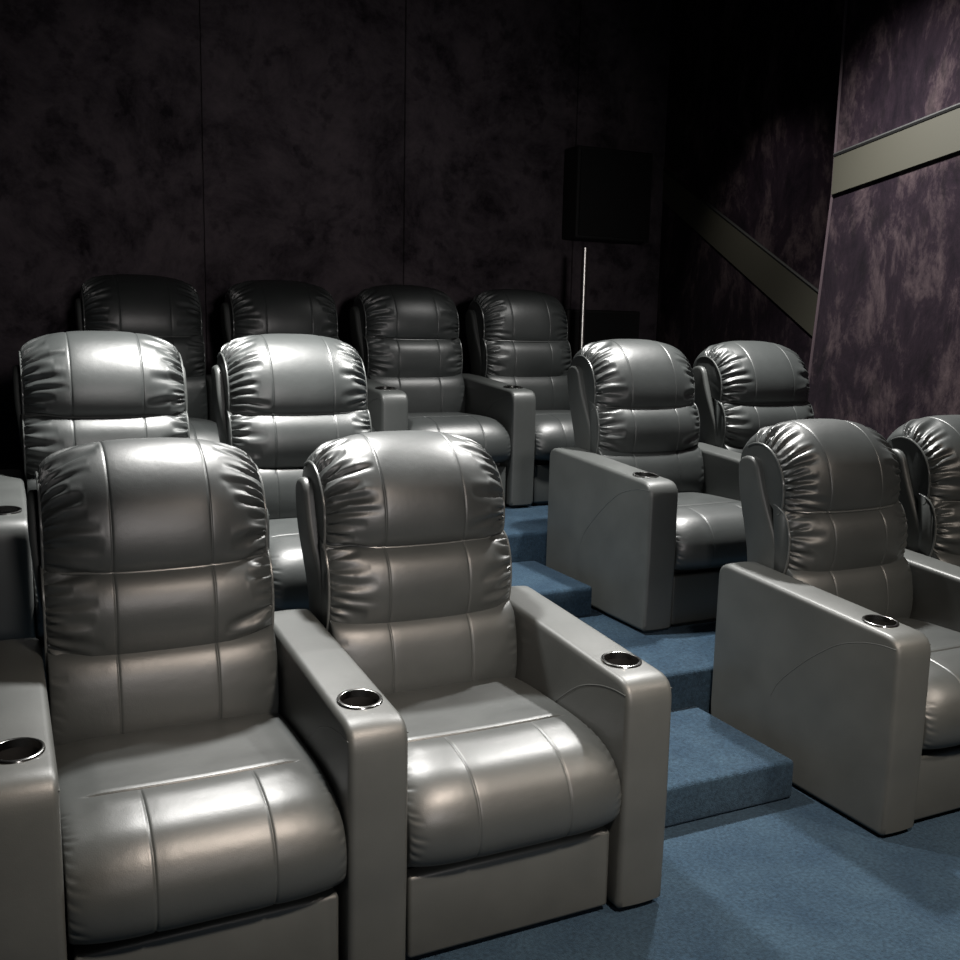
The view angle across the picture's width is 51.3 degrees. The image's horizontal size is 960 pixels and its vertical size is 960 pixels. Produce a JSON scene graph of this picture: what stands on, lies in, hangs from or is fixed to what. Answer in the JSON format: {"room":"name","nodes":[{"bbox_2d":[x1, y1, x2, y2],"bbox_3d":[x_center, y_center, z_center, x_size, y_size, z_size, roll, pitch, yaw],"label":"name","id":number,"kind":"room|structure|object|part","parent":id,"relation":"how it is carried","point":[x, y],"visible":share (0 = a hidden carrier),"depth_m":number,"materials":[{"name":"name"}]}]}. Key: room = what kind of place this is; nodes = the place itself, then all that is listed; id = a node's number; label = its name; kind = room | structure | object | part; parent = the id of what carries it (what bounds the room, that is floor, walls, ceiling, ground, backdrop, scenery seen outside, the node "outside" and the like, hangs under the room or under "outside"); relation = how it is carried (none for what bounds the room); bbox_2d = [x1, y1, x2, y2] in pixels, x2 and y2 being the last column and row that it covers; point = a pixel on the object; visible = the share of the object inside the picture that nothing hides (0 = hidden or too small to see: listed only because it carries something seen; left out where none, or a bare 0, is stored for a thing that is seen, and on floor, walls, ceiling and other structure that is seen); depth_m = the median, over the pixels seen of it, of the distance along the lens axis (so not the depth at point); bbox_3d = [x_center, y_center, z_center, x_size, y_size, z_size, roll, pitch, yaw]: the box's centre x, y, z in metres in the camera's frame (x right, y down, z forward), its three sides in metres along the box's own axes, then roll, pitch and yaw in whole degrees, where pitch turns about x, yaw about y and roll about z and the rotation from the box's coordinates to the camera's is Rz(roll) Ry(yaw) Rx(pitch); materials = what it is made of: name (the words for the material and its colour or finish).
{"room":"auditorium","nodes":[
{"label":"auditorium","id":0,"kind":"room"},
{"bbox_2d":[0,0,671,462],"bbox_3d":[-1.875,-1.727,5.871,7.250,3.600,0.160,-3,10,-26],"label":"wall","id":1,"kind":"structure","parent":0,"point":[345,148],"depth_m":6.14,"materials":[{"name":"fabric"}]},
{"bbox_2d":[0,462,24,486],"bbox_3d":[-2.319,-0.038,5.828,6.050,0.160,0.030,-3,10,-26],"label":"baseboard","id":2,"kind":"structure","parent":1,"relation":"attached to","point":[4,465],"depth_m":5.65,"materials":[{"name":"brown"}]},
{"bbox_2d":[562,145,652,243],"bbox_3d":[0.891,-1.977,6.975,0.610,0.610,0.203,-3,10,-26],"label":"wall speaker","id":3,"kind":"object","parent":1,"relation":"attached to","point":[607,192],"visible":1,"depth_m":6.87,"materials":[{"name":"black"}]},
{"bbox_2d":[25,490,959,959],"bbox_3d":[0.125,1.217,2.025,7.250,1.049,9.500,-3,10,-26],"label":"floor","id":4,"kind":"structure","parent":0,"point":[795,877],"depth_m":2.79,"materials":[{"name":"blue carpet"}]},
{"bbox_2d":[0,331,269,686],"bbox_3d":[-1.314,0.076,3.615,0.887,1.206,1.014,-3,10,-26],"label":"recliner","id":5,"kind":"object","parent":4,"relation":"on","point":[71,388],"visible":0.41,"depth_m":3.66,"materials":[{"name":"leather"}]},
{"bbox_3d":[-1.628,0.352,3.443,0.145,0.681,0.849,-3,10,-26],"label":"armrest","id":6,"kind":"part","parent":5,"relation":"part of","materials":[{"name":"grey leather"}]},
{"bbox_2d":[26,473,36,491],"bbox_3d":[-1.377,0.090,3.749,0.576,0.275,0.140,-3,10,-26],"label":"cushion","id":7,"kind":"object","parent":5,"relation":"on","point":[30,477],"depth_m":3.60,"materials":[{"name":"grey leather"}]},
{"bbox_2d":[32,564,42,636],"bbox_3d":[-1.235,0.332,3.479,0.587,0.246,0.630,-3,10,-26],"label":"seat cushion","id":8,"kind":"object","parent":5,"relation":"on","point":[36,620],"depth_m":3.11,"materials":[{"name":"grey leather"}]},
{"bbox_3d":[-1.140,0.611,3.311,0.568,0.214,0.045,-3,10,-26],"label":"footrest panel","id":9,"kind":"part","parent":5,"relation":"part of","materials":[{"name":"grey leather"}]},
{"bbox_2d":[24,412,187,474],"bbox_3d":[-1.389,-0.113,3.751,0.577,0.296,0.158,-3,10,-26],"label":"lumbar cushion","id":10,"kind":"object","parent":5,"relation":"on","point":[45,433],"depth_m":3.66,"materials":[{"name":"grey leather"}]},
{"bbox_3d":[-0.961,0.317,3.762,0.145,0.681,0.849,-3,10,-26],"label":"armrest","id":11,"kind":"part","parent":5,"relation":"part of","materials":[{"name":"grey leather"}]},
{"bbox_2d":[75,274,219,441],"bbox_3d":[-1.631,-0.422,4.984,0.887,1.206,1.014,-3,10,-26],"label":"recliner","id":12,"kind":"object","parent":4,"relation":"on","point":[168,309],"visible":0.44,"depth_m":5.10,"materials":[{"name":"leather"}]},
{"bbox_2d":[158,335,204,377],"bbox_3d":[-1.707,-0.612,5.121,0.577,0.294,0.158,-3,10,-26],"label":"lumbar cushion","id":13,"kind":"object","parent":12,"relation":"on","point":[191,348],"depth_m":5.17,"materials":[{"name":"grey leather"}]},
{"bbox_2d":[186,375,207,419],"bbox_3d":[-1.695,-0.408,5.119,0.576,0.275,0.140,-3,10,-26],"label":"cushion","id":14,"kind":"object","parent":12,"relation":"on","point":[197,385],"depth_m":5.18,"materials":[{"name":"grey leather"}]},
{"bbox_2d":[188,417,219,441],"bbox_3d":[-1.553,-0.166,4.849,0.587,0.246,0.630,-3,10,-26],"label":"seat cushion","id":15,"kind":"object","parent":12,"relation":"on","point":[204,428],"depth_m":4.72,"materials":[{"name":"grey leather"}]},
{"bbox_3d":[-1.279,-0.181,5.132,0.145,0.681,0.849,-3,10,-26],"label":"armrest","id":16,"kind":"part","parent":12,"relation":"part of","materials":[{"name":"grey leather"}]},
{"bbox_2d":[0,437,408,959],"bbox_3d":[-0.765,0.535,2.521,0.887,1.206,1.014,-3,10,-26],"label":"recliner","id":17,"kind":"object","parent":4,"relation":"on","point":[200,769],"visible":1,"depth_m":2.36,"materials":[{"name":"leather"}]},
{"bbox_3d":[-1.079,0.811,2.349,0.145,0.681,0.849,-3,10,-26],"label":"armrest","id":18,"kind":"part","parent":17,"relation":"part of","materials":[{"name":"grey leather"}]},
{"bbox_2d":[43,551,272,655],"bbox_3d":[-0.841,0.347,2.657,0.577,0.298,0.158,-3,10,-26],"label":"lumbar cushion","id":19,"kind":"object","parent":17,"relation":"on","point":[184,603],"depth_m":2.59,"materials":[{"name":"grey leather"}]},
{"bbox_2d":[47,626,278,746],"bbox_3d":[-0.829,0.549,2.655,0.576,0.275,0.140,-3,10,-26],"label":"cushion","id":20,"kind":"object","parent":17,"relation":"on","point":[98,690],"depth_m":2.59,"materials":[{"name":"grey leather"}]},
{"bbox_2d":[54,713,346,944],"bbox_3d":[-0.687,0.791,2.385,0.587,0.246,0.630,-3,10,-26],"label":"seat cushion","id":21,"kind":"object","parent":17,"relation":"on","point":[175,821],"depth_m":2.19,"materials":[{"name":"grey leather"}]},
{"bbox_3d":[-0.591,1.070,2.217,0.568,0.214,0.045,-3,10,-26],"label":"footrest panel","id":22,"kind":"part","parent":17,"relation":"part of","materials":[{"name":"grey leather"}]},
{"bbox_3d":[-0.412,0.776,2.668,0.145,0.681,0.849,-3,10,-26],"label":"armrest","id":23,"kind":"part","parent":17,"relation":"part of","materials":[{"name":"grey leather"}]},
{"bbox_2d":[211,334,371,611],"bbox_3d":[-0.588,0.037,3.962,0.759,1.206,1.017,-3,10,-26],"label":"recliner","id":24,"kind":"object","parent":4,"relation":"on","point":[277,398],"visible":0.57,"depth_m":3.98,"materials":[{"name":"leather"}]},
{"bbox_2d":[258,467,303,519],"bbox_3d":[-0.711,0.054,4.068,0.576,0.275,0.140,-3,10,-26],"label":"cushion","id":25,"kind":"object","parent":24,"relation":"on","point":[279,483],"depth_m":3.96,"materials":[{"name":"grey leather"}]},
{"bbox_2d":[269,518,308,611],"bbox_3d":[-0.569,0.296,3.799,0.587,0.246,0.630,-3,10,-26],"label":"seat cushion","id":26,"kind":"object","parent":24,"relation":"on","point":[290,581],"depth_m":3.45,"materials":[{"name":"grey leather"}]},
{"bbox_2d":[226,407,370,467],"bbox_3d":[-0.723,-0.149,4.070,0.577,0.294,0.158,-3,10,-26],"label":"lumbar cushion","id":27,"kind":"object","parent":24,"relation":"on","point":[273,437],"depth_m":3.98,"materials":[{"name":"grey leather"}]},
{"bbox_2d":[220,280,407,431],"bbox_3d":[-0.905,-0.461,5.332,0.759,1.206,1.017,-3,10,-26],"label":"recliner","id":28,"kind":"object","parent":4,"relation":"on","point":[253,307],"visible":0.31,"depth_m":5.36,"materials":[{"name":"leather"}]},
{"bbox_3d":[-0.612,-0.217,5.452,0.145,0.681,0.849,-3,10,-26],"label":"armrest","id":29,"kind":"part","parent":28,"relation":"part of","materials":[{"name":"grey leather"}]},
{"bbox_2d":[350,285,535,505],"bbox_3d":[-0.239,-0.496,5.652,0.759,1.206,1.017,-3,10,-26],"label":"recliner","id":30,"kind":"object","parent":4,"relation":"on","point":[406,339],"visible":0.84,"depth_m":5.65,"materials":[{"name":"leather"}]},
{"bbox_2d":[363,335,461,377],"bbox_3d":[-0.374,-0.682,5.760,0.577,0.296,0.158,-3,10,-26],"label":"lumbar cushion","id":31,"kind":"object","parent":30,"relation":"on","point":[384,356],"depth_m":5.68,"materials":[{"name":"grey leather"}]},
{"bbox_2d":[368,374,464,412],"bbox_3d":[-0.362,-0.479,5.758,0.576,0.275,0.140,-3,10,-26],"label":"cushion","id":32,"kind":"object","parent":30,"relation":"on","point":[424,392],"depth_m":5.73,"materials":[{"name":"grey leather"}]},
{"bbox_2d":[408,412,510,462],"bbox_3d":[-0.220,-0.237,5.488,0.587,0.246,0.630,-3,10,-26],"label":"seat cushion","id":33,"kind":"object","parent":30,"relation":"on","point":[491,430],"depth_m":5.31,"materials":[{"name":"grey leather"}]},
{"bbox_3d":[0.055,-0.253,5.771,0.145,0.681,0.849,-3,10,-26],"label":"armrest","id":34,"kind":"part","parent":30,"relation":"part of","materials":[{"name":"grey leather"}]},
{"bbox_3d":[-0.124,0.042,5.319,0.568,0.214,0.045,-3,10,-26],"label":"footrest panel","id":35,"kind":"part","parent":30,"relation":"part of","materials":[{"name":"grey leather"}]},
{"bbox_2d":[295,430,671,957],"bbox_3d":[-0.039,0.496,2.869,0.759,1.206,1.017,-3,10,-26],"label":"recliner","id":36,"kind":"object","parent":4,"relation":"on","point":[538,742],"visible":0.94,"depth_m":2.74,"materials":[{"name":"leather"}]},
{"bbox_2d":[320,533,510,627],"bbox_3d":[-0.174,0.311,2.977,0.577,0.296,0.158,-3,10,-26],"label":"lumbar cushion","id":37,"kind":"object","parent":36,"relation":"on","point":[412,580],"depth_m":2.90,"materials":[{"name":"grey leather"}]},
{"bbox_2d":[328,599,516,694],"bbox_3d":[-0.162,0.513,2.974,0.576,0.275,0.140,-3,10,-26],"label":"cushion","id":38,"kind":"object","parent":36,"relation":"on","point":[402,651],"depth_m":2.92,"materials":[{"name":"grey leather"}]},
{"bbox_2d":[384,677,620,866],"bbox_3d":[-0.020,0.755,2.705,0.587,0.246,0.630,-3,10,-26],"label":"seat cushion","id":39,"kind":"object","parent":36,"relation":"on","point":[496,765],"depth_m":2.51,"materials":[{"name":"grey leather"}]},
{"bbox_3d":[0.075,1.034,2.536,0.568,0.214,0.045,-3,10,-26],"label":"footrest panel","id":40,"kind":"part","parent":36,"relation":"part of","materials":[{"name":"grey leather"}]},
{"bbox_3d":[0.254,0.740,2.988,0.145,0.681,0.849,-3,10,-26],"label":"armrest","id":41,"kind":"part","parent":36,"relation":"part of","materials":[{"name":"grey leather"}]},
{"bbox_2d":[465,289,574,504],"bbox_3d":[0.428,-0.532,5.971,0.759,1.206,1.017,-3,10,-26],"label":"recliner","id":42,"kind":"object","parent":4,"relation":"on","point":[517,337],"visible":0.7,"depth_m":6.00,"materials":[{"name":"leather"}]},
{"bbox_2d":[480,337,570,376],"bbox_3d":[0.293,-0.719,6.079,0.577,0.294,0.158,-3,10,-26],"label":"lumbar cushion","id":43,"kind":"object","parent":42,"relation":"on","point":[499,356],"depth_m":6.00,"materials":[{"name":"grey leather"}]},
{"bbox_2d":[486,374,569,409],"bbox_3d":[0.305,-0.515,6.077,0.576,0.275,0.140,-3,10,-26],"label":"cushion","id":44,"kind":"object","parent":42,"relation":"on","point":[550,391],"depth_m":6.05,"materials":[{"name":"grey leather"}]},
{"bbox_3d":[0.542,0.006,5.639,0.568,0.214,0.045,-3,10,-26],"label":"footrest panel","id":45,"kind":"part","parent":42,"relation":"part of","materials":[{"name":"grey leather"}]},
{"bbox_2d":[534,410,574,460],"bbox_3d":[0.447,-0.273,5.807,0.587,0.246,0.630,-3,10,-26],"label":"seat cushion","id":46,"kind":"object","parent":42,"relation":"on","point":[553,428],"depth_m":5.48,"materials":[{"name":"grey leather"}]},
{"bbox_2d":[512,561,591,616],"bbox_3d":[0.058,0.511,4.482,0.718,0.137,0.534,-3,10,-26],"label":"step","id":47,"kind":"structure","parent":4,"relation":"on","point":[572,595],"depth_m":4.39,"materials":[{"name":"blue carpet"}]},
{"bbox_2d":[578,248,587,350],"bbox_3d":[0.656,-0.752,6.514,0.100,1.484,0.100,-3,10,-26],"label":"steel post","id":48,"kind":"object","parent":4,"relation":"on","point":[584,259],"visible":0.36,"depth_m":6.43,"materials":[{"name":"grey metal"}]},
{"bbox_2d":[564,309,639,361],"bbox_3d":[0.793,-0.642,7.074,0.590,1.100,0.266,-3,10,-26],"label":"base cabinet","id":49,"kind":"object","parent":4,"relation":"on","point":[600,325],"visible":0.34,"depth_m":6.88,"materials":[{"name":"black"}]},
{"bbox_2d":[546,339,746,631],"bbox_3d":[0.882,-0.041,4.667,0.887,1.206,1.014,-3,10,-26],"label":"recliner","id":50,"kind":"object","parent":4,"relation":"on","point":[646,514],"visible":0.91,"depth_m":4.58,"materials":[{"name":"leather"}]},
{"bbox_3d":[0.569,0.235,4.495,0.145,0.681,0.849,-3,10,-26],"label":"armrest","id":51,"kind":"part","parent":50,"relation":"part of","materials":[{"name":"grey leather"}]},
{"bbox_2d":[589,401,699,453],"bbox_3d":[0.807,-0.229,4.803,0.577,0.298,0.158,-3,10,-26],"label":"lumbar cushion","id":52,"kind":"object","parent":50,"relation":"on","point":[615,427],"depth_m":4.72,"materials":[{"name":"grey leather"}]},
{"bbox_2d":[597,445,703,492],"bbox_3d":[0.819,-0.027,4.801,0.576,0.275,0.140,-3,10,-26],"label":"cushion","id":53,"kind":"object","parent":50,"relation":"on","point":[683,465],"depth_m":4.78,"materials":[{"name":"grey leather"}]},
{"bbox_3d":[1.056,0.494,4.363,0.568,0.214,0.045,-3,10,-26],"label":"footrest panel","id":54,"kind":"part","parent":50,"relation":"part of","materials":[{"name":"grey leather"}]},
{"bbox_2d":[674,492,746,569],"bbox_3d":[0.961,0.215,4.532,0.587,0.246,0.630,-3,10,-26],"label":"seat cushion","id":55,"kind":"object","parent":50,"relation":"on","point":[709,530],"depth_m":4.24,"materials":[{"name":"grey leather"}]},
{"bbox_3d":[1.235,0.200,4.814,0.145,0.681,0.849,-3,10,-26],"label":"armrest","id":56,"kind":"part","parent":50,"relation":"part of","materials":[{"name":"grey leather"}]},
{"bbox_2d":[665,706,792,826],"bbox_3d":[0.604,0.970,3.394,0.718,0.137,0.531,-3,10,-26],"label":"step","id":57,"kind":"structure","parent":4,"relation":"on","point":[715,768],"depth_m":3.26,"materials":[{"name":"blue carpet"}]},
{"bbox_2d":[692,341,813,453],"bbox_3d":[1.608,-0.080,5.015,0.759,1.206,1.017,-3,10,-26],"label":"recliner","id":58,"kind":"object","parent":4,"relation":"on","point":[742,388],"visible":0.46,"depth_m":5.05,"materials":[{"name":"leather"}]},
{"bbox_2d":[723,444,743,453],"bbox_3d":[1.485,-0.063,5.120,0.576,0.275,0.140,-3,10,-26],"label":"cushion","id":59,"kind":"object","parent":58,"relation":"on","point":[738,448],"depth_m":4.99,"materials":[{"name":"grey leather"}]},
{"bbox_2d":[714,399,813,447],"bbox_3d":[1.474,-0.266,5.123,0.577,0.296,0.158,-3,10,-26],"label":"lumbar cushion","id":60,"kind":"object","parent":58,"relation":"on","point":[736,421],"depth_m":5.01,"materials":[{"name":"grey leather"}]},
{"bbox_2d":[710,419,959,835],"bbox_3d":[1.431,0.418,3.573,0.887,1.206,1.014,-3,10,-26],"label":"recliner","id":61,"kind":"object","parent":4,"relation":"on","point":[837,648],"visible":0.98,"depth_m":3.49,"materials":[{"name":"leather"}]},
{"bbox_3d":[1.117,0.694,3.401,0.145,0.681,0.849,-3,10,-26],"label":"armrest","id":62,"kind":"part","parent":61,"relation":"part of","materials":[{"name":"grey leather"}]},
{"bbox_2d":[773,503,907,572],"bbox_3d":[1.355,0.228,3.709,0.577,0.294,0.158,-3,10,-26],"label":"lumbar cushion","id":63,"kind":"object","parent":61,"relation":"on","point":[808,537],"depth_m":3.62,"materials":[{"name":"grey leather"}]},
{"bbox_2d":[785,556,912,618],"bbox_3d":[1.367,0.432,3.707,0.576,0.275,0.140,-3,10,-26],"label":"cushion","id":64,"kind":"object","parent":61,"relation":"on","point":[883,585],"depth_m":3.67,"materials":[{"name":"grey leather"}]},
{"bbox_2d":[894,618,959,748],"bbox_3d":[1.509,0.674,3.438,0.587,0.246,0.630,-3,10,-26],"label":"seat cushion","id":65,"kind":"object","parent":61,"relation":"on","point":[941,726],"depth_m":3.13,"materials":[{"name":"grey leather"}]},
{"bbox_3d":[1.784,0.659,3.721,0.145,0.681,0.849,-3,10,-26],"label":"armrest","id":66,"kind":"part","parent":61,"relation":"part of","materials":[{"name":"grey leather"}]},
{"bbox_3d":[1.605,0.953,3.269,0.568,0.214,0.045,-3,10,-26],"label":"footrest panel","id":67,"kind":"part","parent":61,"relation":"part of","materials":[{"name":"grey leather"}]},
{"bbox_2d":[886,415,959,566],"bbox_3d":[2.157,0.380,3.921,0.759,1.206,1.017,-3,10,-26],"label":"recliner","id":68,"kind":"object","parent":4,"relation":"on","point":[926,450],"visible":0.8,"depth_m":3.93,"materials":[{"name":"leather"}]},
{"bbox_2d":[918,493,959,555],"bbox_3d":[2.022,0.195,4.029,0.577,0.298,0.158,-3,10,-26],"label":"lumbar cushion","id":69,"kind":"object","parent":68,"relation":"on","point":[938,513],"depth_m":3.90,"materials":[{"name":"grey leather"}]},
{"bbox_2d":[931,552,959,566],"bbox_3d":[2.034,0.396,4.026,0.576,0.275,0.140,-3,10,-26],"label":"cushion","id":70,"kind":"object","parent":68,"relation":"on","point":[953,558],"depth_m":3.89,"materials":[{"name":"grey leather"}]},
{"bbox_2d":[656,0,844,371],"bbox_3d":[1.826,-1.487,6.457,0.100,4.100,2.300,-3,10,-26],"label":"wall","id":71,"kind":"structure","parent":0,"point":[753,85],"depth_m":6.47,"materials":[{"name":"purple fabric"}]},
{"bbox_2d":[662,168,818,336],"bbox_3d":[1.754,-1.413,6.485,0.012,1.402,1.990,-3,10,-26],"label":"trim","id":72,"kind":"structure","parent":71,"relation":"attached to","point":[791,294],"depth_m":6.50,"materials":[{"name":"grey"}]},
{"bbox_2d":[808,0,959,439],"bbox_3d":[3.640,-0.595,2.272,0.530,4.500,7.425,-3,10,-26],"label":"wall","id":73,"kind":"structure","parent":0,"point":[886,353],"depth_m":4.93,"materials":[{"name":"purple fabric"}]},
{"bbox_2d":[808,0,847,381],"bbox_3d":[1.829,-1.510,5.338,0.018,3.491,0.156,-3,10,-26],"label":"trim","id":74,"kind":"structure","parent":73,"relation":"attached to","point":[846,1],"depth_m":5.28,"materials":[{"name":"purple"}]},
{"bbox_2d":[831,103,959,194],"bbox_3d":[2.792,-1.617,3.299,0.012,0.872,4.286,-3,10,-26],"label":"trim","id":75,"kind":"structure","parent":73,"relation":"attached to","point":[936,137],"depth_m":4.86,"materials":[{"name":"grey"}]}
]}

